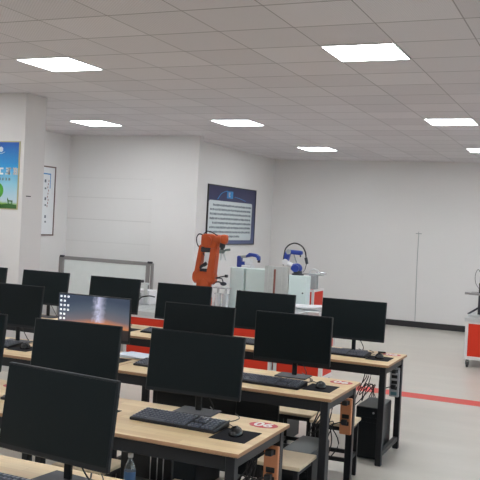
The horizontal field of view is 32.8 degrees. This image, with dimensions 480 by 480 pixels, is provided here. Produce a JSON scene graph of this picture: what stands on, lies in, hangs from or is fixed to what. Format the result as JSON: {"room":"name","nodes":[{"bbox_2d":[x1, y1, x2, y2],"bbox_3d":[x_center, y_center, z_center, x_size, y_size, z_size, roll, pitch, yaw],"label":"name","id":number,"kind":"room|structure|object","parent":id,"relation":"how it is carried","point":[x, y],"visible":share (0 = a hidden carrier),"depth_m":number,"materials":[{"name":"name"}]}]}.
{"room":"computer lab","nodes":[
{"label":"computer lab","id":0,"kind":"room"},
{"bbox_2d":[0,93,46,371],"bbox_3d":[-2.967,-0.106,10.181,0.890,3.373,0.400,3,1,24],"label":"wall pillar","id":1,"kind":"structure","parent":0,"point":[22,115],"depth_m":9.91,"materials":[{"name":"grey paint"}]},
{"bbox_2d":[0,141,20,209],"bbox_3d":[-2.928,-0.791,9.940,0.588,0.824,0.013,3,1,24],"label":"poster","id":2,"kind":"object","parent":1,"relation":"attached to","point":[9,150],"visible":1,"depth_m":9.88,"materials":[{"name":"paper"},{"name":"ink"}]},
{"bbox_2d":[39,131,70,315],"bbox_3d":[-6.410,-0.229,7.690,0.200,3.373,16.130,3,1,24],"label":"wall","id":3,"kind":"structure","parent":0,"point":[57,145],"depth_m":14.57,"materials":[{"name":"white paint"}]},
{"bbox_2d":[41,166,55,235],"bbox_3d":[-3.462,-0.684,14.069,0.022,1.214,0.864,3,1,24],"label":"framed notice","id":4,"kind":"object","parent":3,"relation":"attached to","point":[49,182],"visible":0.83,"depth_m":14.31,"materials":[{"name":"white paper"}]},
{"bbox_2d":[65,136,154,261],"bbox_3d":[-2.304,-0.162,14.586,1.780,3.373,0.200,3,1,24],"label":"wall","id":5,"kind":"structure","parent":0,"point":[110,185],"depth_m":14.48,"materials":[{"name":"white paint"}]},
{"bbox_2d":[149,136,203,289],"bbox_3d":[-1.123,-0.090,13.986,0.870,3.373,0.150,3,1,24],"label":"wall","id":6,"kind":"structure","parent":0,"point":[178,160],"depth_m":13.89,"materials":[{"name":"white paint"}]},
{"bbox_2d":[198,142,274,302],"bbox_3d":[-0.269,-0.089,16.019,0.200,3.373,4.260,3,1,24],"label":"wall","id":7,"kind":"structure","parent":0,"point":[224,166],"depth_m":16.30,"materials":[{"name":"white paint"}]},
{"bbox_2d":[205,184,256,244],"bbox_3d":[-0.149,-0.468,15.956,0.029,1.125,2.260,3,1,24],"label":"board","id":8,"kind":"object","parent":7,"relation":"attached to","point":[231,211],"visible":0.92,"depth_m":15.93,"materials":[{"name":"paper"}]},
{"bbox_2d":[0,0,479,162],"bbox_3d":[0.575,-1.599,6.898,13.460,0.100,20.690,3,1,24],"label":"ceiling","id":9,"kind":"structure","parent":0,"point":[171,67],"depth_m":7.73,"materials":[{"name":"tile"}]},
{"bbox_2d":[15,57,103,71],"bbox_3d":[-1.718,-1.679,7.814,0.595,0.008,0.595,3,1,24],"label":"recessed light","id":10,"kind":"object","parent":9,"relation":"in","point":[55,64],"visible":1,"depth_m":7.79,"materials":[{"name":"white plastic"}]},
{"bbox_2d":[70,120,121,125],"bbox_3d":[-2.225,-1.803,12.623,0.595,0.008,0.595,3,1,24],"label":"recessed light","id":11,"kind":"object","parent":9,"relation":"in","point":[91,122],"visible":1,"depth_m":12.60,"materials":[{"name":"white plastic"}]},
{"bbox_2d":[210,120,264,125],"bbox_3d":[-0.030,-1.673,11.660,0.595,0.008,0.595,3,1,24],"label":"recessed light","id":12,"kind":"object","parent":9,"relation":"in","point":[224,122],"visible":1,"depth_m":11.65,"materials":[{"name":"white plastic"}]},
{"bbox_2d":[297,147,336,150],"bbox_3d":[1.416,-1.667,14.957,0.595,0.008,0.595,3,1,24],"label":"recessed light","id":13,"kind":"object","parent":9,"relation":"in","point":[303,148],"visible":1,"depth_m":14.93,"materials":[{"name":"white plastic"}]},
{"bbox_2d":[320,42,410,61],"bbox_3d":[1.024,-1.516,6.610,0.595,0.008,0.595,3,1,24],"label":"recessed light","id":14,"kind":"object","parent":9,"relation":"in","point":[372,51],"visible":1,"depth_m":6.58,"materials":[{"name":"white plastic"}]},
{"bbox_2d":[424,118,478,124],"bbox_3d":[2.712,-1.510,10.456,0.595,0.008,0.595,3,1,24],"label":"recessed light","id":15,"kind":"object","parent":9,"relation":"in","point":[469,121],"visible":1,"depth_m":10.42,"materials":[{"name":"white plastic"}]},
{"bbox_2d":[466,148,479,152],"bbox_3d":[4.159,-1.504,13.752,0.595,0.008,0.595,3,1,24],"label":"recessed light","id":16,"kind":"object","parent":9,"relation":"in","point":[468,149],"visible":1,"depth_m":13.81,"materials":[{"name":"white plastic"}]},
{"bbox_2d":[468,149,479,151],"bbox_3d":[4.159,-1.505,13.752,0.571,0.006,0.571,3,1,24],"label":"diffuser","id":17,"kind":"object","parent":16,"relation":"attached to","point":[471,150],"depth_m":13.80,"materials":[{"name":"white plastic"}]},
{"bbox_2d":[0,325,479,479],"bbox_3d":[0.400,1.869,6.969,13.460,0.100,20.690,3,1,24],"label":"floor","id":18,"kind":"structure","parent":0,"point":[438,440],"depth_m":8.77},
{"bbox_2d":[0,379,31,460],"bbox_3d":[-2.207,1.301,5.237,1.690,0.842,0.710,3,1,24],"label":"desk","id":19,"kind":"object","parent":18,"relation":"on","point":[3,383],"visible":0.03,"depth_m":5.18,"materials":[{"name":"brown wood"}]},
{"bbox_2d":[0,314,7,371],"bbox_3d":[-1.687,0.675,5.219,0.585,0.465,0.240,3,1,24],"label":"monitor","id":20,"kind":"object","parent":19,"relation":"on","point":[3,317],"visible":1,"depth_m":5.02,"materials":[{"name":"black plastic"}]},
{"bbox_2d":[6,314,57,332],"bbox_3d":[-2.538,1.214,8.691,1.690,0.842,0.710,3,1,24],"label":"desk","id":21,"kind":"object","parent":18,"relation":"on","point":[29,330],"visible":0.02,"depth_m":8.20,"materials":[{"name":"brown wood"}]},
{"bbox_2d":[0,267,7,282],"bbox_3d":[-2.780,0.530,9.041,0.585,0.489,0.240,3,1,23],"label":"monitor","id":22,"kind":"object","parent":21,"relation":"on","point":[3,271],"visible":0.56,"depth_m":8.86,"materials":[{"name":"black plastic"}]},
{"bbox_2d":[22,269,69,317],"bbox_3d":[-2.035,0.574,8.714,0.585,0.489,0.240,3,1,23],"label":"monitor","id":23,"kind":"object","parent":21,"relation":"on","point":[54,283],"visible":0.81,"depth_m":8.60,"materials":[{"name":"black plastic"}]},
{"bbox_2d":[0,455,122,479],"bbox_3d":[-1.189,1.391,3.348,1.690,0.842,0.710,3,1,24],"label":"desk","id":24,"kind":"object","parent":18,"relation":"on","point":[8,465],"visible":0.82,"depth_m":3.50,"materials":[{"name":"brown wood"}]},
{"bbox_2d":[0,472,103,479],"bbox_3d":[-0.829,0.970,3.320,0.520,0.040,0.467,3,1,25],"label":"keyboard","id":25,"kind":"object","parent":24,"relation":"on","point":[3,476],"visible":1,"depth_m":3.27,"materials":[{"name":"black plastic"}]},
{"bbox_2d":[0,362,120,479],"bbox_3d":[-0.696,0.763,3.369,0.585,0.465,0.240,4,1,30],"label":"monitor","id":26,"kind":"object","parent":24,"relation":"on","point":[68,418],"visible":1,"depth_m":3.27,"materials":[{"name":"black plastic"}]},
{"bbox_2d":[124,453,135,479],"bbox_3d":[-0.595,1.264,4.409,0.064,0.222,0.064,3,1,24],"label":"water bottle","id":27,"kind":"object","parent":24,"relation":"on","point":[130,470],"visible":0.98,"depth_m":4.39,"materials":[{"name":"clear plastic"}]},
{"bbox_2d":[2,337,149,459],"bbox_3d":[-1.614,1.303,6.587,1.690,0.842,0.710,3,1,24],"label":"desk","id":28,"kind":"object","parent":18,"relation":"on","point":[9,356],"visible":0.02,"depth_m":6.31,"materials":[{"name":"brown wood"}]},
{"bbox_2d":[4,339,29,347],"bbox_3d":[-1.996,0.839,6.873,0.520,0.040,0.467,3,1,25],"label":"keyboard","id":29,"kind":"object","parent":28,"relation":"on","point":[8,343],"visible":0.66,"depth_m":6.66,"materials":[{"name":"black plastic"}]},
{"bbox_2d":[7,346,31,351],"bbox_3d":[-1.734,0.876,6.583,0.200,0.003,0.235,3,1,24],"label":"mat","id":30,"kind":"object","parent":28,"relation":"on","point":[13,348],"visible":0.52,"depth_m":6.52,"materials":[{"name":"black rubber"}]},
{"bbox_2d":[20,342,30,348],"bbox_3d":[-1.740,0.850,6.707,0.079,0.045,0.343,3,1,-4],"label":"computer mouse","id":31,"kind":"object","parent":30,"relation":"on","point":[24,345],"visible":1,"depth_m":6.56,"materials":[{"name":"black plastic"}]},
{"bbox_2d":[0,283,44,342],"bbox_3d":[-1.876,0.616,6.940,0.585,0.493,0.240,3,1,23],"label":"monitor","id":32,"kind":"object","parent":28,"relation":"on","point":[23,304],"visible":0.94,"depth_m":6.82,"materials":[{"name":"black plastic"}]},
{"bbox_2d":[58,292,131,343],"bbox_3d":[-1.136,0.675,6.620,0.665,0.463,0.232,3,1,22],"label":"monitor","id":33,"kind":"object","parent":28,"relation":"on","point":[115,311],"visible":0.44,"depth_m":6.50,"materials":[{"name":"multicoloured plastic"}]},
{"bbox_2d":[119,358,130,362],"bbox_3d":[-0.975,0.921,6.250,0.200,0.003,0.235,3,1,24],"label":"mat","id":34,"kind":"object","parent":28,"relation":"on","point":[121,360],"visible":0.3,"depth_m":6.27,"materials":[{"name":"black rubber"}]},
{"bbox_2d":[120,351,148,359],"bbox_3d":[-0.827,0.916,6.475,0.329,0.020,0.250,3,1,24],"label":"paper stack","id":35,"kind":"object","parent":28,"relation":"on","point":[133,355],"visible":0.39,"depth_m":6.42,"materials":[{"name":"white paper"}]},
{"bbox_2d":[51,458,120,478],"bbox_3d":[-0.918,1.566,4.922,0.340,0.455,0.300,3,1,24],"label":"stool","id":36,"kind":"object","parent":18,"relation":"on","point":[115,468],"visible":0.18,"depth_m":4.86,"materials":[{"name":"brown wood"}]},
{"bbox_2d":[56,255,153,315],"bbox_3d":[-2.272,0.923,13.609,1.850,1.248,0.520,3,1,24],"label":"whiteboard","id":37,"kind":"object","parent":18,"relation":"on","point":[80,269],"visible":0.3,"depth_m":13.65,"materials":[{"name":"metal"}]},
{"bbox_2d":[120,304,155,351],"bbox_3d":[-1.772,1.251,11.369,0.884,0.736,0.924,3,1,24],"label":"cart","id":38,"kind":"object","parent":18,"relation":"on","point":[140,305],"visible":0.02,"depth_m":11.21,"materials":[{"name":"white metal"}]},
{"bbox_2d":[139,280,156,304],"bbox_3d":[-1.325,0.731,11.491,0.392,0.342,0.278,3,1,24],"label":"robot arm","id":39,"kind":"object","parent":38,"relation":"on","point":[147,296],"visible":0.6,"depth_m":11.42,"materials":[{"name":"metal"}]},
{"bbox_2d":[121,324,162,346],"bbox_3d":[-0.989,1.306,8.011,1.690,0.842,0.710,3,1,24],"label":"desk","id":40,"kind":"object","parent":18,"relation":"on","point":[137,338],"visible":0.02,"depth_m":7.65,"materials":[{"name":"brown wood"}]},
{"bbox_2d":[89,275,140,314],"bbox_3d":[-1.249,0.623,8.368,0.585,0.485,0.240,3,1,23],"label":"monitor","id":41,"kind":"object","parent":40,"relation":"on","point":[128,288],"visible":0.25,"depth_m":8.27,"materials":[{"name":"black plastic"}]},
{"bbox_2d":[140,327,162,332],"bbox_3d":[-0.630,0.885,7.972,0.520,0.040,0.467,3,1,25],"label":"keyboard","id":42,"kind":"object","parent":40,"relation":"on","point":[149,329],"visible":0.19,"depth_m":7.88,"materials":[{"name":"black plastic"}]},
{"bbox_2d":[154,282,212,318],"bbox_3d":[-0.525,0.672,8.051,0.585,0.473,0.240,3,1,22],"label":"monitor","id":43,"kind":"object","parent":40,"relation":"on","point":[169,292],"visible":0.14,"depth_m":7.98,"materials":[{"name":"black plastic"}]},
{"bbox_2d":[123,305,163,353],"bbox_3d":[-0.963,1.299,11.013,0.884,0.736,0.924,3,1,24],"label":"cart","id":44,"kind":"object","parent":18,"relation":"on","point":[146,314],"visible":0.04,"depth_m":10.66,"materials":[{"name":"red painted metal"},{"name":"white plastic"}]},
{"bbox_2d":[131,305,155,316],"bbox_3d":[-0.946,0.964,11.007,0.884,0.066,0.924,3,1,24],"label":"countertop","id":45,"kind":"structure","parent":44,"relation":"on","point":[145,310],"depth_m":10.70,"materials":[{"name":"metal"}]},
{"bbox_2d":[136,477,150,479],"bbox_3d":[-0.614,1.595,4.497,0.200,0.445,0.433,3,1,24],"label":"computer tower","id":46,"kind":"object","parent":18,"relation":"on","point":[137,478],"visible":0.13,"depth_m":4.68,"materials":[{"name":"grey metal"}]},
{"bbox_2d":[0,396,289,479],"bbox_3d":[-0.658,1.393,4.556,1.690,0.842,0.710,3,1,24],"label":"desk","id":47,"kind":"object","parent":18,"relation":"on","point":[131,436],"depth_m":4.17,"materials":[{"name":"brown wood"}]},
{"bbox_2d":[30,318,122,379],"bbox_3d":[-0.949,0.718,4.917,0.585,0.465,0.240,3,1,20],"label":"monitor","id":48,"kind":"object","parent":47,"relation":"on","point":[91,349],"visible":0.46,"depth_m":4.82,"materials":[{"name":"black plastic"}]},
{"bbox_2d":[130,407,239,433],"bbox_3d":[-0.268,0.973,4.548,0.520,0.040,0.467,3,1,25],"label":"keyboard","id":49,"kind":"object","parent":47,"relation":"on","point":[150,415],"visible":1,"depth_m":4.38,"materials":[{"name":"black plastic"}]},
{"bbox_2d":[145,328,245,417],"bbox_3d":[-0.226,0.759,4.717,0.585,0.465,0.240,3,1,21],"label":"monitor","id":50,"kind":"object","parent":47,"relation":"on","point":[200,365],"visible":0.99,"depth_m":4.62,"materials":[{"name":"black plastic"}]},
{"bbox_2d":[208,428,261,443],"bbox_3d":[-0.023,1.011,4.221,0.200,0.003,0.235,3,1,24],"label":"mat","id":51,"kind":"object","parent":47,"relation":"on","point":[247,436],"visible":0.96,"depth_m":4.18,"materials":[{"name":"black rubber"}]},
{"bbox_2d":[228,420,242,437],"bbox_3d":[-0.029,0.984,4.345,0.079,0.045,0.343,3,1,-4],"label":"computer mouse","id":52,"kind":"object","parent":51,"relation":"on","point":[235,431],"visible":0.9,"depth_m":4.20,"materials":[{"name":"black plastic"}]},
{"bbox_2d":[237,456,257,479],"bbox_3d":[0.010,1.472,4.486,0.238,0.735,0.105,3,1,24],"label":"cable bundle","id":53,"kind":"object","parent":47,"relation":"hanging from","point":[254,462],"visible":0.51,"depth_m":4.47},
{"bbox_2d":[254,422,273,426],"bbox_3d":[0.132,1.013,4.478,0.108,0.001,0.088,3,1,24],"label":"print","id":54,"kind":"object","parent":47,"relation":"on","point":[256,424],"depth_m":4.48},
{"bbox_2d":[265,466,274,472],"bbox_3d":[0.164,1.252,4.447,0.052,0.030,0.003,3,1,24],"label":"socket","id":55,"kind":"object","parent":47,"relation":"attached to","point":[268,469],"depth_m":4.45,"materials":[{"name":"black plastic"}]},
{"bbox_2d":[120,451,173,479],"bbox_3d":[-0.554,1.505,4.772,0.340,0.620,0.090,3,1,24],"label":"panel","id":56,"kind":"object","parent":18,"relation":"on","point":[153,468],"visible":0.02,"depth_m":4.74,"materials":[{"name":"black metal"}]},
{"bbox_2d":[157,391,195,406],"bbox_3d":[-0.507,1.474,6.379,0.340,0.620,0.090,3,1,24],"label":"panel","id":57,"kind":"object","parent":18,"relation":"on","point":[165,398],"visible":0.02,"depth_m":6.36,"materials":[{"name":"black metal"}]},
{"bbox_2d":[173,461,219,479],"bbox_3d":[-0.322,1.579,6.007,0.200,0.445,0.433,3,1,24],"label":"computer tower","id":58,"kind":"object","parent":18,"relation":"on","point":[182,471],"visible":0.36,"depth_m":5.83,"materials":[{"name":"black metal"}]},
{"bbox_2d":[202,397,235,471],"bbox_3d":[-0.194,1.493,6.242,0.340,0.620,0.090,3,1,24],"label":"panel","id":59,"kind":"object","parent":18,"relation":"on","point":[227,407],"visible":0.03,"depth_m":6.20,"materials":[{"name":"black metal"}]},
{"bbox_2d":[110,361,360,479],"bbox_3d":[-0.065,1.395,5.907,1.690,0.842,0.710,3,1,24],"label":"desk","id":60,"kind":"object","parent":18,"relation":"on","point":[322,402],"depth_m":5.51,"materials":[{"name":"brown wood"}]},
{"bbox_2d":[133,357,148,366],"bbox_3d":[-0.464,0.930,6.190,0.520,0.040,0.467,3,1,25],"label":"keyboard","id":61,"kind":"object","parent":60,"relation":"on","point":[143,362],"visible":0.1,"depth_m":6.08,"materials":[{"name":"black plastic"}]},
{"bbox_2d":[163,301,235,335],"bbox_3d":[-0.289,0.724,6.287,0.585,0.465,0.240,3,1,22],"label":"monitor","id":62,"kind":"object","parent":60,"relation":"on","point":[208,319],"visible":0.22,"depth_m":6.20,"materials":[{"name":"black plastic"}]},
{"bbox_2d":[242,372,312,389],"bbox_3d":[0.254,0.974,5.788,0.520,0.040,0.467,3,1,25],"label":"keyboard","id":63,"kind":"object","parent":60,"relation":"on","point":[287,383],"visible":0.85,"depth_m":5.61,"materials":[{"name":"black plastic"}]},
{"bbox_2d":[253,310,332,379],"bbox_3d":[0.414,0.766,5.994,0.585,0.464,0.232,3,1,23],"label":"monitor","id":64,"kind":"object","parent":60,"relation":"on","point":[295,339],"visible":0.99,"depth_m":5.89,"materials":[{"name":"black plastic"}]},
{"bbox_2d":[302,383,338,392],"bbox_3d":[0.552,1.012,5.580,0.200,0.003,0.235,3,1,24],"label":"mat","id":65,"kind":"object","parent":60,"relation":"on","point":[328,389],"visible":0.94,"depth_m":5.54,"materials":[{"name":"black rubber"}]},
{"bbox_2d":[310,379,325,388],"bbox_3d":[0.546,0.986,5.703,0.079,0.045,0.343,3,1,-4],"label":"computer mouse","id":66,"kind":"object","parent":65,"relation":"on","point":[320,384],"visible":1,"depth_m":5.55,"materials":[{"name":"black plastic"}]},
{"bbox_2d":[307,408,338,459],"bbox_3d":[0.595,1.473,5.878,0.226,0.735,0.093,4,1,33],"label":"cable bundle","id":67,"kind":"object","parent":60,"relation":"hanging from","point":[314,422],"visible":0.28,"depth_m":5.86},
{"bbox_2d":[342,414,348,418],"bbox_3d":[0.749,1.254,5.801,0.052,0.030,0.003,3,1,24],"label":"socket","id":68,"kind":"object","parent":60,"relation":"attached to","point":[344,416],"depth_m":5.80,"materials":[{"name":"black plastic"}]},
{"bbox_2d":[234,328,272,370],"bbox_3d":[0.171,1.366,10.516,0.884,0.736,0.924,3,1,24],"label":"cart","id":69,"kind":"object","parent":18,"relation":"on","point":[254,364],"visible":0.03,"depth_m":10.04,"materials":[{"name":"red metal"}]},
{"bbox_2d":[264,266,289,293],"bbox_3d":[0.475,0.677,10.766,0.360,0.660,0.140,3,1,24],"label":"box","id":70,"kind":"object","parent":69,"relation":"on","point":[276,280],"visible":0.46,"depth_m":10.75,"materials":[{"name":"white metal"}]},
{"bbox_2d":[236,400,279,478],"bbox_3d":[0.118,1.512,6.105,0.340,0.620,0.090,3,1,24],"label":"panel","id":71,"kind":"object","parent":18,"relation":"on","point":[261,411],"visible":0.13,"depth_m":6.09,"materials":[{"name":"black metal"}]},
{"bbox_2d":[257,450,316,479],"bbox_3d":[0.285,1.621,5.234,0.300,0.455,0.340,3,1,24],"label":"stool","id":72,"kind":"object","parent":18,"relation":"on","point":[294,463],"visible":0.62,"depth_m":5.15,"materials":[{"name":"brown wood"}]},
{"bbox_2d":[279,418,298,440],"bbox_3d":[0.377,1.585,7.426,0.200,0.445,0.433,3,1,24],"label":"computer tower","id":73,"kind":"object","parent":18,"relation":"on","point":[293,430],"visible":0.12,"depth_m":7.42,"materials":[{"name":"grey metal"}]},
{"bbox_2d":[279,406,318,447],"bbox_3d":[0.459,1.600,6.643,0.340,0.455,0.300,3,1,24],"label":"stool","id":74,"kind":"object","parent":18,"relation":"on","point":[287,413],"visible":0.29,"depth_m":6.54,"materials":[{"name":"brown wood"}]},
{"bbox_2d":[295,310,307,314],"bbox_3d":[0.365,1.357,11.441,0.884,0.736,0.924,3,1,24],"label":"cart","id":75,"kind":"object","parent":18,"relation":"on","point":[296,311],"visible":0.02,"depth_m":11.56,"materials":[{"name":"white metal"}]},
{"bbox_2d":[229,267,246,307],"bbox_3d":[0.020,0.676,11.560,0.210,0.584,0.372,3,1,24],"label":"box","id":76,"kind":"object","parent":75,"relation":"on","point":[238,274],"visible":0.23,"depth_m":11.40,"materials":[{"name":"metal"}]},
{"bbox_2d":[237,253,260,267],"bbox_3d":[0.126,0.288,11.520,0.344,0.214,0.140,3,1,24],"label":"robot","id":77,"kind":"object","parent":76,"relation":"on","point":[248,263],"visible":0.98,"depth_m":11.48,"materials":[{"name":"metal"}]},
{"bbox_2d":[245,268,264,291],"bbox_3d":[0.328,0.697,11.424,0.415,0.579,0.372,3,1,24],"label":"box","id":78,"kind":"object","parent":75,"relation":"on","point":[255,277],"visible":0.16,"depth_m":11.29,"materials":[{"name":"metal"}]},
{"bbox_2d":[273,338,333,377],"bbox_3d":[0.780,1.407,10.003,0.644,0.736,0.474,3,1,24],"label":"cart","id":79,"kind":"object","parent":18,"relation":"on","point":[279,367],"visible":0.16,"depth_m":9.83,"materials":[{"name":"metal"}]},
{"bbox_2d":[281,435,328,479],"bbox_3d":[0.444,1.626,5.616,0.200,0.445,0.433,3,1,24],"label":"computer tower","id":80,"kind":"object","parent":18,"relation":"on","point":[304,444],"visible":0.3,"depth_m":5.52,"materials":[{"name":"black metal"}]},
{"bbox_2d":[295,308,334,346],"bbox_3d":[0.888,1.367,12.224,0.884,0.736,0.924,3,1,24],"label":"cart","id":81,"kind":"object","parent":18,"relation":"on","point":[317,312],"visible":0.02,"depth_m":11.71,"materials":[{"name":"white metal"}]},
{"bbox_2d":[288,274,310,304],"bbox_3d":[0.871,0.764,12.278,0.320,0.464,0.212,3,1,24],"label":"box","id":82,"kind":"object","parent":81,"relation":"on","point":[299,286],"visible":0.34,"depth_m":12.18,"materials":[{"name":"metal"}]},
{"bbox_2d":[282,242,307,275],"bbox_3d":[0.843,0.283,12.363,0.412,0.490,0.186,3,1,24],"label":"robot","id":83,"kind":"object","parent":82,"relation":"on","point":[296,268],"visible":1,"depth_m":12.33,"materials":[{"name":"metal"}]},
{"bbox_2d":[295,304,321,310],"bbox_3d":[0.956,0.970,11.881,0.478,0.078,0.278,3,1,24],"label":"tray","id":84,"kind":"object","parent":81,"relation":"on","point":[299,306],"visible":0.81,"depth_m":11.76,"materials":[{"name":"white plastic"}]},
{"bbox_2d":[295,308,321,315],"bbox_3d":[0.905,1.033,12.217,0.884,0.066,0.924,3,1,24],"label":"countertop","id":85,"kind":"structure","parent":81,"relation":"on","point":[317,312],"depth_m":11.69,"materials":[{"name":"metal"}]},
{"bbox_2d":[309,288,323,304],"bbox_3d":[1.031,1.245,12.956,0.420,0.965,0.520,3,1,24],"label":"base cabinet","id":86,"kind":"object","parent":18,"relation":"on","point":[316,295],"visible":0.12,"depth_m":12.80,"materials":[{"name":"red metal"}]},
{"bbox_2d":[303,269,326,288],"bbox_3d":[1.178,0.610,12.805,0.370,0.324,0.120,3,1,24],"label":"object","id":87,"kind":"object","parent":86,"relation":"on","point":[314,277],"visible":0.98,"depth_m":12.76,"materials":[{"name":"metal"}]},
{"bbox_2d":[238,336,406,466],"bbox_3d":[0.560,1.398,7.331,1.690,0.842,0.710,3,1,24],"label":"desk","id":88,"kind":"object","parent":18,"relation":"on","point":[338,362],"depth_m":6.87,"materials":[{"name":"brown wood"}]},
{"bbox_2d":[236,336,253,344],"bbox_3d":[0.156,0.932,7.627,0.520,0.040,0.467,3,1,25],"label":"keyboard","id":89,"kind":"object","parent":88,"relation":"on","point":[249,341],"visible":0.1,"depth_m":7.45,"materials":[{"name":"black plastic"}]},
{"bbox_2d":[234,290,295,329],"bbox_3d":[0.257,0.723,7.685,0.585,0.465,0.240,3,1,21],"label":"monitor","id":90,"kind":"object","parent":88,"relation":"on","point":[248,303],"visible":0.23,"depth_m":7.62,"materials":[{"name":"black plastic"}]},
{"bbox_2d":[331,347,373,357],"bbox_3d":[0.933,0.978,7.286,0.520,0.040,0.467,3,1,25],"label":"keyboard","id":91,"kind":"object","parent":88,"relation":"on","point":[334,351],"visible":0.66,"depth_m":7.08,"materials":[{"name":"black plastic"}]},
{"bbox_2d":[321,297,386,350],"bbox_3d":[1.038,0.768,7.372,0.585,0.465,0.240,3,1,22],"label":"monitor","id":92,"kind":"object","parent":88,"relation":"on","point":[353,320],"visible":0.89,"depth_m":7.27,"materials":[{"name":"black plastic"}]},
{"bbox_2d":[355,374,375,404],"bbox_3d":[1.123,1.469,7.349,0.195,0.734,0.090,4,1,34],"label":"cable bundle","id":93,"kind":"object","parent":88,"relation":"hanging from","point":[363,380],"visible":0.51,"depth_m":7.33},
{"bbox_2d":[365,355,392,361],"bbox_3d":[1.195,1.016,6.995,0.200,0.003,0.235,3,1,24],"label":"mat","id":94,"kind":"object","parent":88,"relation":"on","point":[386,359],"visible":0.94,"depth_m":6.96,"materials":[{"name":"black rubber"}]},
{"bbox_2d":[373,353,383,358],"bbox_3d":[1.189,0.989,7.119,0.079,0.045,0.343,3,1,-4],"label":"computer mouse","id":95,"kind":"object","parent":94,"relation":"on","point":[378,355],"visible":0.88,"depth_m":6.97,"materials":[{"name":"black plastic"}]},
{"bbox_2d":[309,412,360,474],"bbox_3d":[0.736,1.620,6.380,0.340,0.455,0.300,3,1,21],"label":"stool","id":96,"kind":"object","parent":18,"relation":"on","point":[334,417],"visible":0.44,"depth_m":6.42,"materials":[{"name":"brown wood"}]},
{"bbox_2d":[356,397,390,459],"bbox_3d":[1.154,1.631,7.085,0.200,0.445,0.433,3,1,24],"label":"computer tower","id":97,"kind":"object","parent":18,"relation":"on","point":[367,409],"visible":0.7,"depth_m":6.90,"materials":[{"name":"black metal"}]},
{"bbox_2d":[356,386,479,406],"bbox_3d":[4.506,1.991,8.628,6.770,0.001,0.290,3,1,24],"label":"tape","id":98,"kind":"object","parent":18,"relation":"on","point":[404,394],"visible":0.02,"depth_m":9.60,"materials":[{"name":"red plastic"}]},
{"bbox_2d":[463,316,479,366],"bbox_3d":[3.862,1.518,12.204,0.884,0.736,0.924,3,1,24],"label":"cart","id":99,"kind":"object","parent":18,"relation":"on","point":[472,324],"visible":0.91,"depth_m":11.92,"materials":[{"name":"metal"}]},
{"bbox_2d":[465,269,479,316],"bbox_3d":[3.704,0.790,12.144,0.650,0.704,0.460,3,1,24],"label":"rig","id":100,"kind":"object","parent":99,"relation":"on","point":[472,313],"visible":1,"depth_m":12.03,"materials":[{"name":"metal"}]},
{"bbox_2d":[465,316,479,322],"bbox_3d":[3.879,1.183,12.198,0.884,0.066,0.924,3,1,24],"label":"countertop","id":101,"kind":"structure","parent":99,"relation":"on","point":[468,318],"depth_m":11.92,"materials":[{"name":"metal"}]},
{"bbox_3d":[-0.444,1.309,11.796,0.884,0.736,0.924,3,1,24],"label":"cart","id":102,"kind":"object","parent":18,"relation":"on","visible":0},
{"bbox_2d":[192,231,229,305],"bbox_3d":[-0.381,0.412,11.389,0.580,1.078,0.280,3,1,24],"label":"robot","id":103,"kind":"object","parent":102,"relation":"on","point":[213,243],"visible":0.89,"depth_m":11.36,"materials":[{"name":"metal"}]},
{"bbox_2d":[213,287,230,306],"bbox_3d":[-0.255,0.808,11.326,0.240,0.303,0.120,3,1,24],"label":"pneumatic jig","id":104,"kind":"object","parent":102,"relation":"on","point":[225,297],"visible":0.74,"depth_m":11.29,"materials":[{"name":"metal"}]},
{"bbox_2d":[213,275,227,287],"bbox_3d":[-0.278,0.565,11.336,0.226,0.180,0.080,3,1,24],"label":"spare gripper","id":105,"kind":"object","parent":104,"relation":"on","point":[222,283],"visible":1,"depth_m":11.30,"materials":[{"name":"metal"}]},
{"bbox_2d":[269,161,479,325],"bbox_3d":[5.647,0.213,15.857,11.180,3.373,0.200,3,1,24],"label":"wall","id":106,"kind":"structure","parent":0,"point":[357,224],"depth_m":16.87,"materials":[{"name":"white paint"}]},
{"bbox_2d":[274,159,479,163],"bbox_3d":[5.687,-1.456,15.722,10.780,0.030,0.020,3,1,24],"label":"trim","id":107,"kind":"structure","parent":106,"relation":"attached to","point":[275,159],"depth_m":16.91,"materials":[{"name":"grey metal"}]},
{"bbox_2d":[415,232,421,311],"bbox_3d":[3.594,0.741,16.634,0.120,1.820,0.027,3,1,24],"label":"cable","id":108,"kind":"object","parent":106,"relation":"hanging from","point":[418,233],"visible":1,"depth_m":16.64,"materials":[{"name":"grey plastic"}]},
{"bbox_2d":[386,319,464,331],"bbox_3d":[5.522,1.837,15.792,10.780,0.120,0.015,3,1,24],"label":"baseboard","id":109,"kind":"structure","parent":106,"relation":"attached to","point":[437,326],"depth_m":16.56,"materials":[{"name":"black plastic"}]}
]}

